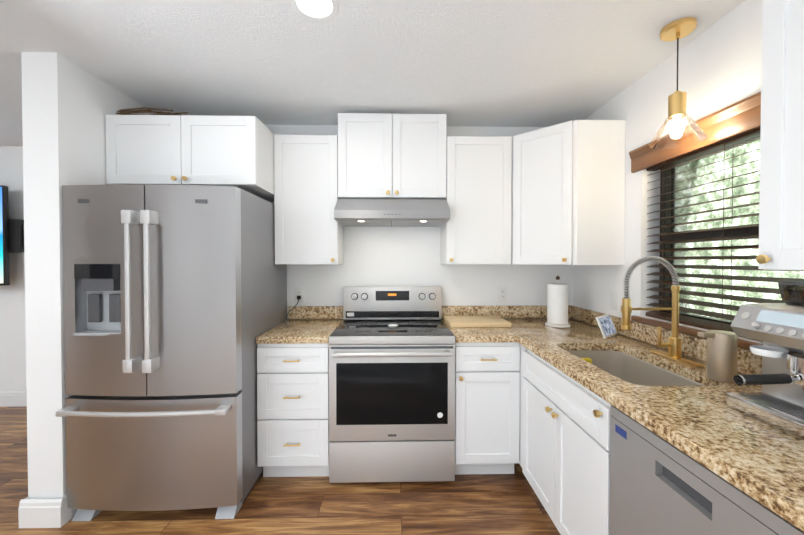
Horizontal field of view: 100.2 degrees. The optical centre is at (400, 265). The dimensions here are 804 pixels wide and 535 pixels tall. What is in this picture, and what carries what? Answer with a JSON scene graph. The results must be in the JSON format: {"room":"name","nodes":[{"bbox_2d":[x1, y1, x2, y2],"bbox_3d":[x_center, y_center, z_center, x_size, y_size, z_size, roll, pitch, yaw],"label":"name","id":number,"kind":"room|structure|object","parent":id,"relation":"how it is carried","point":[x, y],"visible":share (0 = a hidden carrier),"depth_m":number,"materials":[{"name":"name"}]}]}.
{"room":"kitchen","nodes":[
{"label":"kitchen","id":0,"kind":"room"},
{"bbox_2d":[0,146,26,390],"bbox_3d":[-4.103,0.108,3.261,4.245,2.450,0.200,0,1,-1],"label":"wall","id":1,"kind":"structure","parent":0,"point":[12,342],"depth_m":3.17,"materials":[{"name":"white paint"}]},
{"bbox_2d":[0,185,23,285],"bbox_3d":[-4.251,-0.263,3.009,1.634,0.890,0.289,0,1,-1],"label":"tv","id":2,"kind":"object","parent":1,"relation":"attached to","point":[11,235],"visible":0.85,"depth_m":3.01,"materials":[{"name":"black plastic"}]},
{"bbox_2d":[0,391,26,406],"bbox_3d":[-4.001,1.265,3.171,4.045,0.140,0.016,0,1,-1],"label":"baseboard","id":3,"kind":"structure","parent":1,"relation":"attached to","point":[7,398],"depth_m":3.17,"materials":[{"name":"white wood"}]},
{"bbox_2d":[21,52,155,498],"bbox_3d":[-1.874,0.119,2.477,0.180,2.450,1.460,0,1,-1],"label":"wall","id":4,"kind":"structure","parent":0,"point":[68,105],"depth_m":1.75,"materials":[{"name":"white paint"}]},
{"bbox_2d":[18,495,66,527],"bbox_3d":[-1.972,1.275,2.463,0.016,0.140,1.470,0,1,-1],"label":"baseboard","id":5,"kind":"structure","parent":4,"relation":"attached to","point":[45,513],"depth_m":1.73,"materials":[{"name":"white wood"}]},
{"bbox_2d":[0,406,560,534],"bbox_3d":[-2.249,1.431,-0.159,7.810,0.100,7.150,0,1,-1],"label":"floor","id":6,"kind":"structure","parent":0,"point":[486,504],"depth_m":1.85,"materials":[{"name":"brown wood"}]},
{"bbox_2d":[56,185,286,520],"bbox_3d":[-1.322,0.461,2.154,0.890,1.775,0.967,0,1,-1],"label":"fridge","id":7,"kind":"object","parent":6,"relation":"on","point":[175,301],"visible":0.98,"depth_m":1.75,"materials":[{"name":"grey metal"}]},
{"bbox_2d":[257,343,329,476],"bbox_3d":[-0.660,0.909,2.352,0.436,0.874,0.676,0,1,-1],"label":"base cabinet","id":8,"kind":"object","parent":6,"relation":"on","point":[293,410],"visible":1,"depth_m":2.05,"materials":[{"name":"white wood"}]},
{"bbox_2d":[256,306,342,343],"bbox_3d":[-0.661,0.401,2.357,0.439,0.140,0.653,0,1,-1],"label":"countertop","id":9,"kind":"structure","parent":8,"relation":"on","point":[304,324],"depth_m":2.36,"materials":[{"name":"stone"}]},
{"bbox_2d":[329,286,454,482],"bbox_3d":[-0.056,0.760,2.333,0.764,1.172,0.716,0,1,-1],"label":"range","id":10,"kind":"object","parent":6,"relation":"on","point":[391,387],"visible":0.98,"depth_m":2.04,"materials":[{"name":"grey metal"}]},
{"bbox_2d":[455,342,519,474],"bbox_3d":[0.531,0.909,2.377,0.402,0.874,0.676,0,1,-1],"label":"base cabinet","id":11,"kind":"object","parent":6,"relation":"on","point":[487,403],"depth_m":2.07,"materials":[{"name":"white wood"}]},
{"bbox_2d":[440,306,527,346],"bbox_3d":[0.506,0.402,2.284,0.351,0.140,0.846,0,1,-1],"label":"countertop","id":12,"kind":"structure","parent":11,"relation":"on","point":[515,333],"depth_m":2.26,"materials":[{"name":"stone"}]},
{"bbox_2d":[519,344,610,534],"bbox_3d":[1.056,0.917,1.801,0.714,0.874,1.194,0,1,-1],"label":"base cabinet","id":13,"kind":"object","parent":6,"relation":"on","point":[564,442],"visible":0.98,"depth_m":1.51,"materials":[{"name":"white wood"}]},
{"bbox_2d":[512,305,621,324],"bbox_3d":[1.027,0.402,2.284,0.330,0.140,0.868,0,1,-1],"label":"backsplash","id":14,"kind":"structure","parent":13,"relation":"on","point":[575,317],"depth_m":2.66,"materials":[{"name":"stone"}]},
{"bbox_2d":[545,276,569,327],"bbox_3d":[1.119,0.253,2.390,0.164,0.354,0.164,0,1,-1],"label":"paper towel holder","id":15,"kind":"object","parent":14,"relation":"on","point":[557,304],"visible":1,"depth_m":2.33,"materials":[{"name":"white paper"}]},
{"bbox_2d":[496,305,803,531],"bbox_3d":[1.065,0.416,1.220,0.722,0.140,2.998,0,1,-1],"label":"countertop","id":16,"kind":"structure","parent":13,"relation":"on","point":[753,457],"depth_m":1.07,"materials":[{"name":"stone"}]},
{"bbox_2d":[444,316,510,326],"bbox_3d":[0.554,0.414,2.481,0.425,0.030,0.320,0,1,-1],"label":"cutting board","id":17,"kind":"object","parent":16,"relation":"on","point":[474,321],"visible":0.98,"depth_m":2.38,"materials":[{"name":"beige wood"}]},
{"bbox_2d":[595,314,617,338],"bbox_3d":[1.257,0.370,2.048,0.190,0.123,0.058,-1,1,-39],"label":"display","id":18,"kind":"object","parent":16,"relation":"on","point":[606,326],"visible":0.98,"depth_m":2.03,"materials":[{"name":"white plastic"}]},
{"bbox_2d":[567,350,705,385],"bbox_3d":[1.040,0.584,1.564,0.420,0.200,0.688,0,1,-1],"label":"sink basin","id":19,"kind":"object","parent":16,"relation":"in","point":[627,368],"visible":0.08,"depth_m":1.77,"materials":[{"name":"silver metal"}]},
{"bbox_2d":[621,256,704,366],"bbox_3d":[1.181,0.198,1.580,0.285,0.485,0.250,0,1,-1],"label":"faucet","id":20,"kind":"object","parent":16,"relation":"on","point":[674,344],"visible":1,"depth_m":1.57,"materials":[{"name":"gold metal"}]},
{"bbox_2d":[698,330,737,382],"bbox_3d":[1.230,0.352,1.308,0.128,0.185,0.086,0,1,-1],"label":"soap dispenser","id":21,"kind":"object","parent":16,"relation":"on","point":[721,355],"visible":0.94,"depth_m":1.28,"materials":[{"name":"beige metal"}]},
{"bbox_2d":[726,280,803,437],"bbox_3d":[1.164,0.249,0.878,0.472,0.402,0.395,0,1,-1],"label":"espresso machine","id":22,"kind":"object","parent":16,"relation":"on","point":[776,330],"visible":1,"depth_m":0.98,"materials":[{"name":"silver metal"}]},
{"bbox_2d":[610,405,803,534],"bbox_3d":[1.065,0.932,0.900,0.639,0.869,0.592,0,1,-1],"label":"dishwasher","id":23,"kind":"object","parent":6,"relation":"on","point":[659,485],"visible":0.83,"depth_m":0.94,"materials":[{"name":"grey metal"}]},
{"bbox_2d":[0,0,745,145],"bbox_3d":[-2.249,-1.119,-0.194,7.810,0.100,7.150,0,1,-1],"label":"ceiling","id":24,"kind":"structure","parent":0,"point":[507,63],"depth_m":1.74,"materials":[{"name":"white paint"}]},
{"bbox_2d":[291,0,337,20],"bbox_3d":[-0.357,-1.088,1.401,0.194,0.006,0.194,0,1,-1],"label":"recessed light","id":25,"kind":"object","parent":24,"relation":"in","point":[319,10],"visible":1,"depth_m":1.43,"materials":[{"name":"white plastic"}]},
{"bbox_2d":[649,17,706,148],"bbox_3d":[1.276,-0.831,1.548,0.210,0.524,0.210,0,1,-1],"label":"pendant light","id":26,"kind":"object","parent":24,"relation":"hanging from","point":[678,29],"visible":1,"depth_m":1.53,"materials":[{"name":"gold metal"}]},
{"bbox_2d":[265,125,572,319],"bbox_3d":[-0.098,0.115,2.793,3.385,2.450,0.200,0,1,-1],"label":"wall","id":27,"kind":"structure","parent":0,"point":[391,256],"depth_m":2.69,"materials":[{"name":"white paint"}]},
{"bbox_2d":[105,115,273,201],"bbox_3d":[-1.330,-0.700,2.327,0.894,0.417,0.654,0,1,-1],"label":"upper cabinet","id":28,"kind":"object","parent":27,"relation":"attached to","point":[237,151],"visible":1,"depth_m":2.03,"materials":[{"name":"white wood"}]},
{"bbox_2d":[116,107,187,114],"bbox_3d":[-1.533,-0.939,2.122,0.436,0.054,0.187,0,1,-1],"label":"twigs","id":29,"kind":"object","parent":28,"relation":"on","point":[135,110],"visible":0.58,"depth_m":2.05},
{"bbox_2d":[287,287,303,315],"bbox_3d":[-0.834,0.296,2.661,0.134,0.234,0.038,0,1,-1],"label":"electrical outlet","id":30,"kind":"object","parent":27,"relation":"attached to","point":[299,294],"visible":1,"depth_m":2.67,"materials":[{"name":"white plastic"}]},
{"bbox_2d":[274,135,343,263],"bbox_3d":[-0.664,-0.459,2.497,0.440,0.905,0.350,0,1,-1],"label":"upper cabinet","id":31,"kind":"object","parent":27,"relation":"attached to","point":[309,229],"visible":1,"depth_m":2.35,"materials":[{"name":"white wood"}]},
{"bbox_2d":[334,198,449,226],"bbox_3d":[-0.058,-0.385,2.442,0.762,0.174,0.484,0,1,-1],"label":"range hood","id":32,"kind":"object","parent":27,"relation":"attached to","point":[383,212],"visible":1,"depth_m":2.25,"materials":[{"name":"silver metal"}]},
{"bbox_2d":[338,113,446,198],"bbox_3d":[-0.059,-0.771,2.505,0.764,0.590,0.350,0,1,-1],"label":"upper cabinet","id":33,"kind":"object","parent":27,"relation":"attached to","point":[388,155],"visible":1,"depth_m":2.36,"materials":[{"name":"white wood"}]},
{"bbox_2d":[440,136,511,263],"bbox_3d":[0.555,-0.459,2.522,0.460,0.905,0.350,0,1,-1],"label":"upper cabinet","id":34,"kind":"object","parent":27,"relation":"attached to","point":[475,228],"visible":0.98,"depth_m":2.38,"materials":[{"name":"white wood"}]},
{"bbox_2d":[498,287,506,301],"bbox_3d":[0.822,0.236,2.709,0.072,0.116,0.008,0,1,-1],"label":"electrical outlet","id":35,"kind":"object","parent":27,"relation":"attached to","point":[502,294],"visible":1,"depth_m":2.71,"materials":[{"name":"white plastic"}]},
{"bbox_2d":[511,120,625,264],"bbox_3d":[1.095,-0.457,2.403,0.611,0.905,0.609,0,1,-1],"label":"upper cabinet","id":36,"kind":"object","parent":27,"relation":"attached to","point":[568,195],"visible":1,"depth_m":2.11,"materials":[{"name":"white wood"}]},
{"bbox_2d":[573,0,761,343],"bbox_3d":[1.560,0.158,-0.373,0.200,2.450,6.200,0,1,-1],"label":"wall","id":37,"kind":"structure","parent":0,"point":[719,64],"depth_m":1.90,"materials":[{"name":"white paint"}]},
{"bbox_2d":[610,292,616,309],"bbox_3d":[1.411,0.238,2.216,0.008,0.116,0.072,0,1,-1],"label":"outlet","id":38,"kind":"object","parent":37,"relation":"attached to","point":[613,300],"visible":1,"depth_m":2.22,"materials":[{"name":"white plastic"}]},
{"bbox_2d":[629,92,803,349],"bbox_3d":[1.483,-0.167,1.521,0.196,1.011,1.020,0,1,-1],"label":"window blinds","id":39,"kind":"structure","parent":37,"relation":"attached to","point":[733,126],"depth_m":1.65,"materials":[{"name":"brown wood"}]},
{"bbox_2d":[756,0,803,270],"bbox_3d":[1.257,-0.430,0.417,0.370,0.905,1.208,0,1,-1],"label":"upper cabinet","id":40,"kind":"object","parent":37,"relation":"attached to","point":[781,221],"visible":1,"depth_m":0.96,"materials":[{"name":"white wood"}]},
{"label":"outside","id":41,"kind":"structure","parent":0,"visible":0},
{"bbox_2d":[688,140,803,320],"bbox_3d":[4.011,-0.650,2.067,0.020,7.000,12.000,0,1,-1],"label":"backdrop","id":42,"kind":"structure","parent":41,"point":[755,167],"depth_m":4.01,"materials":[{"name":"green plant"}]}
]}

